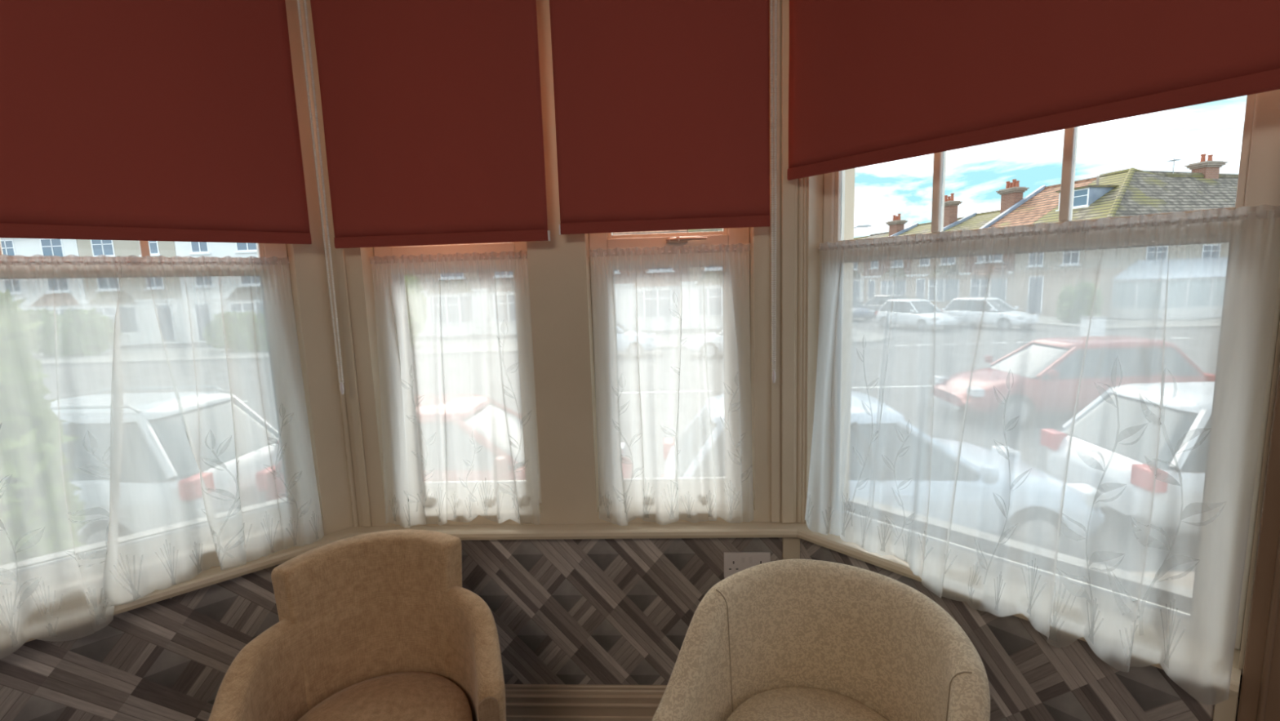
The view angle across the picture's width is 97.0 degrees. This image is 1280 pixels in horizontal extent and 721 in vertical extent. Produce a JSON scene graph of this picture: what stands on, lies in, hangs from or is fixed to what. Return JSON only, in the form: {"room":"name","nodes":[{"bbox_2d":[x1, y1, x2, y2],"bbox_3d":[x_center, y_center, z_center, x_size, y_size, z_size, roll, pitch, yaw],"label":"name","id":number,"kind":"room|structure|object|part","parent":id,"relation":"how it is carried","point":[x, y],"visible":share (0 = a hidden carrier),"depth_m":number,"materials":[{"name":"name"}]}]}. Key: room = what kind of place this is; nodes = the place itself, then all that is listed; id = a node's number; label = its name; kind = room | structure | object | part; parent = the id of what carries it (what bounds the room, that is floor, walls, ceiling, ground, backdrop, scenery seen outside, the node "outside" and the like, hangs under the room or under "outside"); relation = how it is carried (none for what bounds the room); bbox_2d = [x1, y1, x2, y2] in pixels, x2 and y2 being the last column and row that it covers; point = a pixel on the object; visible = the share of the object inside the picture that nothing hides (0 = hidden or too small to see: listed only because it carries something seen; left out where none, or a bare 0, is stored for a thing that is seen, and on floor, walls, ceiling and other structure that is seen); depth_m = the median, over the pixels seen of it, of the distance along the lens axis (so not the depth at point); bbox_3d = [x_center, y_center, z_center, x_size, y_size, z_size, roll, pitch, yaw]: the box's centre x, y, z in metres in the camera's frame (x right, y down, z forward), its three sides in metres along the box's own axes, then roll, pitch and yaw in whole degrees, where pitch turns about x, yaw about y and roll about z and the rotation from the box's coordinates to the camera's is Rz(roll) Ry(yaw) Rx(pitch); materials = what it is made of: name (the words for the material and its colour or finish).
{"room":"living room","nodes":[
{"label":"living room","id":0,"kind":"room"},
{"bbox_2d":[0,0,353,720],"bbox_3d":[-1.379,-0.034,1.560,1.140,2.780,0.260,-9,10,-42],"label":"wall","id":1,"kind":"structure","parent":0,"point":[170,659],"depth_m":1.60,"materials":[{"name":"grey paper"}]},
{"bbox_2d":[0,239,287,257],"bbox_3d":[-1.490,-0.271,1.514,0.910,1.730,0.239,-9,10,-42],"label":"window","id":2,"kind":"structure","parent":1,"relation":"in","point":[264,250],"depth_m":1.70,"materials":[{"name":"white paint"}]},
{"bbox_2d":[0,253,324,658],"bbox_3d":[-1.335,0.200,1.427,0.902,0.926,0.156,-9,10,-42],"label":"curtain","id":3,"kind":"object","parent":2,"relation":"hanging from","point":[155,433],"visible":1,"depth_m":1.47,"materials":[{"name":"white fabric"}]},
{"bbox_3d":[-1.454,-0.661,1.390,0.817,0.827,0.038,-9,10,-42],"label":"sash","id":4,"kind":"part","parent":2,"relation":"part of","materials":[{"name":"white paint"}]},
{"bbox_3d":[-1.431,-0.290,1.447,0.908,1.680,0.064,-9,10,-42],"label":"frame","id":5,"kind":"part","parent":2,"relation":"part of","materials":[{"name":"white paint"}]},
{"bbox_2d":[0,0,311,244],"bbox_3d":[-1.335,-0.780,1.293,0.967,0.993,0.071,-9,10,-42],"label":"roller blind","id":6,"kind":"object","parent":1,"relation":"attached to","point":[131,120],"visible":1,"depth_m":1.40,"materials":[{"name":"fabric"}]},
{"bbox_2d":[306,0,800,684],"bbox_3d":[-0.228,-0.113,1.865,1.664,2.780,0.260,-1,8,3],"label":"wall","id":7,"kind":"structure","parent":0,"point":[559,277],"depth_m":1.81,"materials":[{"name":"beige paint"}]},
{"bbox_2d":[299,0,359,527],"bbox_3d":[-0.963,-0.455,1.722,0.018,2.016,0.018,-1,8,3],"label":"trim","id":8,"kind":"structure","parent":7,"relation":"attached to","point":[343,397],"depth_m":1.75,"materials":[{"name":"beige paint"}]},
{"bbox_2d":[309,0,371,526],"bbox_3d":[-0.924,-0.456,1.717,0.026,2.016,0.010,-1,8,3],"label":"trim","id":9,"kind":"structure","parent":7,"relation":"attached to","point":[340,252],"depth_m":1.78,"materials":[{"name":"beige paint"}]},
{"bbox_2d":[297,0,550,394],"bbox_3d":[-0.601,-0.624,1.645,0.689,1.444,0.073,-1,8,3],"label":"roller blind","id":10,"kind":"object","parent":7,"relation":"attached to","point":[432,109],"visible":1,"depth_m":1.61,"materials":[{"name":"fabric"}]},
{"bbox_3d":[-0.939,-0.600,1.635,0.014,1.353,0.006,-1,8,3],"label":"bead chain","id":11,"kind":"part","parent":10,"relation":"part of","materials":[{"name":"white plastic"}]},
{"bbox_3d":[-0.923,-0.600,1.634,0.014,1.353,0.006,-1,8,3],"label":"bead chain","id":12,"kind":"part","parent":10,"relation":"part of","materials":[{"name":"white plastic"}]},
{"bbox_2d":[373,241,542,503],"bbox_3d":[-0.589,-0.346,1.913,0.516,1.748,0.239,-1,8,3],"label":"window","id":13,"kind":"structure","parent":7,"relation":"in","point":[516,246],"depth_m":1.79,"materials":[{"name":"white paint"}]},
{"bbox_2d":[368,250,539,528],"bbox_3d":[-0.584,0.098,1.792,0.508,0.867,0.089,-1,8,3],"label":"curtain","id":14,"kind":"object","parent":13,"relation":"hanging from","point":[455,347],"visible":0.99,"depth_m":1.80,"materials":[{"name":"white fabric"}]},
{"bbox_3d":[-0.606,-0.761,1.772,0.397,0.787,0.038,-1,8,3],"label":"sash","id":15,"kind":"part","parent":13,"relation":"part of","materials":[{"name":"white paint"}]},
{"bbox_2d":[504,684,666,720],"bbox_3d":[-0.193,1.185,1.895,1.442,0.199,0.027,-1,8,3],"label":"baseboard","id":16,"kind":"structure","parent":7,"relation":"attached to","point":[524,702],"depth_m":1.89,"materials":[{"name":"paint"}]},
{"bbox_2d":[25,521,1241,696],"bbox_3d":[-0.259,0.593,1.435,2.818,0.028,0.781,-1,8,3],"label":"window sill","id":17,"kind":"structure","parent":7,"relation":"attached to","point":[213,575],"depth_m":1.74,"materials":[{"name":"beige paint"}]},
{"bbox_2d":[549,0,777,382],"bbox_3d":[0.064,-0.644,1.609,0.635,1.439,0.073,-1,8,3],"label":"roller blind","id":18,"kind":"object","parent":7,"relation":"attached to","point":[662,107],"visible":1,"depth_m":1.58,"materials":[{"name":"fabric"}]},
{"bbox_3d":[0.364,-0.636,1.564,0.011,1.348,0.006,-1,8,3],"label":"bead chain","id":19,"kind":"part","parent":18,"relation":"part of","materials":[{"name":"white plastic"}]},
{"bbox_3d":[0.374,-0.636,1.564,0.011,1.348,0.006,-1,8,3],"label":"bead chain","id":20,"kind":"part","parent":18,"relation":"part of","materials":[{"name":"white plastic"}]},
{"bbox_2d":[588,227,750,332],"bbox_3d":[0.095,-0.361,1.859,0.501,1.748,0.274,-1,8,3],"label":"window","id":21,"kind":"structure","parent":7,"relation":"in","point":[728,236],"depth_m":1.76,"materials":[{"name":"white paint"}]},
{"bbox_3d":[0.073,-0.778,1.735,0.374,0.787,0.038,-1,8,3],"label":"sash","id":22,"kind":"part","parent":21,"relation":"part of","materials":[{"name":"white paint"}]},
{"bbox_2d":[589,243,753,525],"bbox_3d":[0.101,0.081,1.756,0.493,0.865,0.089,-1,8,3],"label":"curtain","id":23,"kind":"object","parent":21,"relation":"hanging from","point":[671,325],"visible":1,"depth_m":1.77,"materials":[{"name":"white fabric"}]},
{"bbox_2d":[723,551,770,577],"bbox_3d":[0.341,0.652,1.802,0.147,0.086,0.014,-1,8,3],"label":"double socket","id":24,"kind":"object","parent":7,"relation":"attached to","point":[734,562],"visible":0.72,"depth_m":1.80,"materials":[{"name":"white plastic"}]},
{"bbox_2d":[769,0,780,522],"bbox_3d":[0.394,-0.489,1.647,0.028,2.016,0.008,-1,8,3],"label":"trim","id":25,"kind":"structure","parent":7,"relation":"attached to","point":[775,387],"depth_m":1.68,"materials":[{"name":"beige paint"}]},
{"bbox_2d":[781,0,795,523],"bbox_3d":[0.431,-0.490,1.642,0.040,2.016,0.014,-1,8,3],"label":"trim","id":26,"kind":"structure","parent":7,"relation":"attached to","point":[788,187],"depth_m":1.68,"materials":[{"name":"beige paint"}]},
{"bbox_2d":[782,537,799,559],"bbox_3d":[0.485,0.809,1.818,0.054,0.523,0.012,-1,8,3],"label":"trim","id":27,"kind":"structure","parent":7,"relation":"attached to","point":[790,545],"depth_m":1.78,"materials":[{"name":"beige paint"}]},
{"bbox_2d":[794,178,798,522],"bbox_3d":[0.454,-0.491,1.646,0.012,2.016,0.012,-1,8,3],"label":"trim","id":28,"kind":"structure","parent":7,"relation":"attached to","point":[797,180],"depth_m":1.70,"materials":[{"name":"beige paint"}]},
{"bbox_2d":[796,177,803,522],"bbox_3d":[0.468,-0.492,1.645,0.018,2.016,0.018,-1,8,3],"label":"trim","id":29,"kind":"structure","parent":7,"relation":"attached to","point":[800,198],"depth_m":1.70,"materials":[{"name":"beige paint"}]},
{"bbox_2d":[800,168,1279,720],"bbox_3d":[0.886,-0.092,1.438,0.260,2.780,1.140,-8,10,-40],"label":"wall","id":30,"kind":"structure","parent":0,"point":[1030,678],"depth_m":1.33,"materials":[{"name":"grey paper"}]},
{"bbox_2d":[801,177,806,522],"bbox_3d":[0.477,-0.491,1.640,0.010,2.016,0.010,-1,8,3],"label":"trim","id":31,"kind":"structure","parent":30,"relation":"attached to","point":[804,178],"depth_m":1.70,"materials":[{"name":"beige paint"}]},
{"bbox_2d":[822,88,1279,649],"bbox_3d":[0.941,-0.311,1.429,0.239,1.787,0.930,-8,10,-40],"label":"window","id":32,"kind":"structure","parent":30,"relation":"in","point":[1259,175],"depth_m":1.07,"materials":[{"name":"white paint"}]},
{"bbox_3d":[0.672,-0.747,1.534,0.004,0.810,0.264,-8,10,-40],"label":"glass pane","id":33,"kind":"part","parent":32,"relation":"part of","materials":[{"name":"clear glass"}]},
{"bbox_3d":[0.856,-0.725,1.326,0.004,0.810,0.257,-8,10,-40],"label":"glass pane","id":34,"kind":"part","parent":32,"relation":"part of","materials":[{"name":"clear glass"}]},
{"bbox_2d":[786,0,1279,180],"bbox_3d":[0.749,-0.903,1.200,0.071,0.861,1.015,-8,10,-40],"label":"roller blind","id":35,"kind":"object","parent":32,"relation":"attached to","point":[871,82],"visible":1,"depth_m":1.21,"materials":[{"name":"fabric"}]},
{"bbox_2d":[804,204,1279,704],"bbox_3d":[0.799,0.148,1.353,0.149,0.918,0.922,-8,10,-40],"label":"curtain","id":36,"kind":"object","parent":32,"relation":"hanging from","point":[1058,426],"visible":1,"depth_m":1.23,"materials":[{"name":"white fabric"}]},
{"bbox_3d":[0.854,-0.725,1.329,0.038,0.834,0.838,-8,10,-40],"label":"sash","id":37,"kind":"part","parent":32,"relation":"part of","materials":[{"name":"white paint"}]},
{"bbox_2d":[1213,690,1239,720],"bbox_3d":[1.130,0.882,1.114,0.012,0.523,0.030,-8,10,-40],"label":"trim","id":38,"kind":"structure","parent":30,"relation":"attached to","point":[1225,710],"depth_m":1.08,"materials":[{"name":"beige paint"}]},
{"bbox_2d":[1236,363,1279,720],"bbox_3d":[1.130,-0.034,0.947,0.022,2.780,0.073,-8,10,-40],"label":"trim","id":39,"kind":"structure","parent":30,"relation":"attached to","point":[1269,527],"depth_m":1.02,"materials":[{"name":"wood"}]},
{"bbox_2d":[1255,528,1279,720],"bbox_3d":[1.117,-0.033,0.947,0.010,2.780,0.010,-1,8,3],"label":"trim","id":40,"kind":"structure","parent":30,"relation":"attached to","point":[1275,596],"depth_m":1.02,"materials":[{"name":"wood"}]},
{"bbox_2d":[1240,317,1279,649],"bbox_3d":[1.861,-0.063,0.988,1.388,2.780,0.200,-1,8,3],"label":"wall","id":41,"kind":"structure","parent":0,"point":[1279,317],"depth_m":1.07,"materials":[{"name":"paint"}]},
{"bbox_3d":[-0.086,1.670,-0.536,5.600,0.120,5.480,-1,8,3],"label":"floor","id":42,"kind":"structure","parent":0,"visible":0},
{"bbox_2d":[208,528,506,720],"bbox_3d":[-0.652,0.938,1.406,0.608,0.847,0.570,-4,8,-19],"label":"tub chair","id":43,"kind":"object","parent":42,"relation":"on","point":[383,625],"visible":1,"depth_m":1.50,"materials":[{"name":"beige fabric"}]},
{"bbox_3d":[-0.725,0.717,1.569,0.466,0.448,0.165,-4,8,-19],"label":"backrest","id":44,"kind":"part","parent":43,"relation":"part of","materials":[{"name":"beige fabric"}]},
{"bbox_2d":[297,671,472,720],"bbox_3d":[-0.636,0.933,1.358,0.452,0.151,0.471,-4,8,-19],"label":"seat cushion","id":45,"kind":"object","parent":43,"relation":"on","point":[336,695],"depth_m":1.45,"materials":[{"name":"beige fabric"}]},
{"bbox_3d":[-0.337,0.982,1.306,0.044,0.448,0.006,-4,8,-19],"label":"arm panel","id":46,"kind":"part","parent":43,"relation":"part of","materials":[{"name":"brown fabric"}]},
{"bbox_2d":[652,559,990,720],"bbox_3d":[0.407,0.953,1.280,0.632,0.781,0.612,4,9,36],"label":"tub chair","id":47,"kind":"object","parent":42,"relation":"on","point":[785,639],"visible":1,"depth_m":1.40,"materials":[{"name":"beige fabric"}]},
{"bbox_2d":[726,686,888,720],"bbox_3d":[0.380,0.918,1.239,0.452,0.146,0.521,4,9,36],"label":"seat cushion","id":48,"kind":"object","parent":47,"relation":"on","point":[743,703],"depth_m":1.39,"materials":[{"name":"beige fabric"}]},
{"label":"outside","id":49,"kind":"structure","parent":0,"visible":0},
{"bbox_3d":[-28.091,-2.228,43.146,79.400,0.110,36.800,-1,8,3],"label":"pavement","id":50,"kind":"object","parent":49,"visible":0},
{"bbox_2d":[853,224,871,228],"bbox_3d":[9.948,-3.685,25.877,1.129,4.920,0.220,-1,8,3],"label":"street lamp","id":51,"kind":"object","parent":50,"relation":"on","point":[860,225],"visible":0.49,"depth_m":25.47,"materials":[{"name":"silver metal"}]},
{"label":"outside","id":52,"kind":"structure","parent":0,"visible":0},
{"bbox_3d":[3.127,-5.418,60.745,150.000,0.300,118.000,-1,8,3],"label":"road","id":53,"kind":"object","parent":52,"visible":0},
{"bbox_2d":[0,237,79,256],"bbox_3d":[-36.945,-6.248,38.571,6.120,9.830,9.750,-1,8,3],"label":"house","id":54,"kind":"structure","parent":53,"relation":"on","point":[10,246],"depth_m":34.44,"materials":[{"name":"white paint"}]},
{"bbox_3d":[-38.685,-6.747,34.576,0.960,1.060,0.030,-1,8,3],"label":"pane","id":55,"kind":"part","parent":54,"relation":"part of","materials":[{"name":"clear glass"}]},
{"bbox_3d":[-35.720,-6.823,34.417,1.260,1.060,0.030,-1,8,3],"label":"pane","id":56,"kind":"part","parent":54,"relation":"part of","materials":[{"name":"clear glass"}]},
{"bbox_2d":[76,239,176,257],"bbox_3d":[-30.823,-6.934,38.169,6.120,10.900,9.750,-1,8,3],"label":"house","id":57,"kind":"structure","parent":53,"relation":"on","point":[113,248],"depth_m":34.19,"materials":[{"name":"paint"}]},
{"bbox_3d":[-32.496,-6.905,34.243,1.260,1.060,0.030,-1,8,3],"label":"pane","id":58,"kind":"part","parent":57,"relation":"part of","materials":[{"name":"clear glass"}]},
{"bbox_3d":[-29.531,-6.981,34.084,0.960,1.060,0.030,-1,8,3],"label":"pane","id":59,"kind":"part","parent":57,"relation":"part of","materials":[{"name":"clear glass"}]},
{"bbox_2d":[174,241,257,257],"bbox_3d":[-24.666,-6.561,37.911,6.120,9.830,9.750,-1,8,3],"label":"house","id":60,"kind":"structure","parent":53,"relation":"on","point":[193,249],"depth_m":33.91,"materials":[{"name":"white paint"}]},
{"bbox_3d":[-26.407,-7.061,33.916,0.960,1.060,0.030,-1,8,3],"label":"pane","id":61,"kind":"part","parent":60,"relation":"part of","materials":[{"name":"clear glass"}]},
{"bbox_3d":[-23.442,-7.136,33.757,1.260,1.060,0.030,-1,8,3],"label":"pane","id":62,"kind":"part","parent":60,"relation":"part of","materials":[{"name":"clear glass"}]},
{"bbox_2d":[612,229,687,235],"bbox_3d":[-0.084,-6.395,36.697,6.120,8.230,9.750,-1,8,3],"label":"house","id":63,"kind":"structure","parent":53,"relation":"on","point":[684,230],"depth_m":32.84,"materials":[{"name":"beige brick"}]},
{"bbox_2d":[687,228,722,232],"bbox_3d":[6.038,-7.082,36.296,6.120,9.300,9.750,-1,8,3],"label":"house","id":64,"kind":"structure","parent":53,"relation":"on","point":[706,229],"depth_m":32.67,"materials":[{"name":"brick"}]},
{"bbox_2d":[853,235,869,239],"bbox_3d":[22.663,-9.733,61.157,11.250,6.830,6.360,-4,8,-12],"label":"house","id":65,"kind":"structure","parent":53,"relation":"on","point":[864,237],"depth_m":59.05,"materials":[{"name":"tile"}]},
{"bbox_2d":[866,213,908,238],"bbox_3d":[24.040,-9.638,54.803,11.250,8.250,6.490,-4,8,-12],"label":"house","id":66,"kind":"structure","parent":53,"relation":"on","point":[897,224],"depth_m":51.66,"materials":[{"name":"brick"}]},
{"bbox_2d":[888,193,965,236],"bbox_3d":[25.586,-9.268,48.692,11.650,9.050,6.290,-4,8,-12],"label":"house","id":67,"kind":"structure","parent":53,"relation":"on","point":[950,212],"depth_m":45.70,"materials":[{"name":"brick"}]},
{"bbox_2d":[950,193,954,200],"bbox_3d":[24.984,-13.054,45.283,0.240,0.600,0.240,0,8,10],"label":"chimney pot","id":68,"kind":"object","parent":67,"relation":"on","point":[952,197],"depth_m":45.21,"materials":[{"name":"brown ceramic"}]},
{"bbox_2d":[942,178,1029,231],"bbox_3d":[27.264,-8.607,43.009,12.450,9.150,5.790,-4,8,-12],"label":"house","id":69,"kind":"structure","parent":53,"relation":"on","point":[1012,193],"depth_m":41.60,"materials":[{"name":"brick"}]},
{"bbox_2d":[1005,181,1009,188],"bbox_3d":[26.345,-12.534,40.533,0.240,0.550,0.240,0,8,10],"label":"chimney pot","id":70,"kind":"object","parent":69,"relation":"on","point":[1007,185],"depth_m":40.44,"materials":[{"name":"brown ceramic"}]},
{"bbox_2d":[1012,178,1016,186],"bbox_3d":[26.457,-12.494,40.024,0.240,0.600,0.240,-7,9,-34],"label":"chimney pot","id":71,"kind":"object","parent":69,"relation":"on","point":[1014,181],"depth_m":39.93,"materials":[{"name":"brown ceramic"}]},
{"bbox_2d":[1014,180,1019,186],"bbox_3d":[26.516,-12.388,39.781,0.240,0.450,0.240,-7,9,-34],"label":"chimney pot","id":72,"kind":"object","parent":69,"relation":"on","point":[1016,182],"depth_m":39.72,"materials":[{"name":"brown ceramic"}]},
{"bbox_2d":[979,177,1096,228],"bbox_3d":[28.677,-7.800,38.592,13.250,8.640,3.960,-4,8,-12],"label":"house","id":73,"kind":"structure","parent":53,"relation":"on","point":[1044,199],"depth_m":38.09,"materials":[{"name":"brick"}]},
{"bbox_2d":[1031,153,1238,224],"bbox_3d":[35.709,-8.022,34.670,24.452,9.670,9.550,-4,8,-12],"label":"house","id":74,"kind":"structure","parent":53,"relation":"on","point":[1132,191],"depth_m":33.42,"materials":[{"name":"tile"}]},
{"bbox_3d":[26.162,-9.739,34.148,0.030,0.890,1.720,-4,8,-12],"label":"pane","id":75,"kind":"part","parent":74,"relation":"part of","materials":[{"name":"clear glass"}]},
{"bbox_2d":[1200,153,1206,161],"bbox_3d":[35.692,-12.788,35.880,0.240,0.550,0.240,-7,9,-34],"label":"chimney pot","id":76,"kind":"object","parent":74,"relation":"on","point":[1202,156],"depth_m":35.80,"materials":[{"name":"brown ceramic"}]},
{"bbox_2d":[1207,154,1213,160],"bbox_3d":[35.776,-12.677,35.521,0.240,0.420,0.240,-7,9,-34],"label":"chimney pot","id":77,"kind":"object","parent":74,"relation":"on","point":[1210,157],"depth_m":35.45,"materials":[{"name":"brown ceramic"}]}
]}

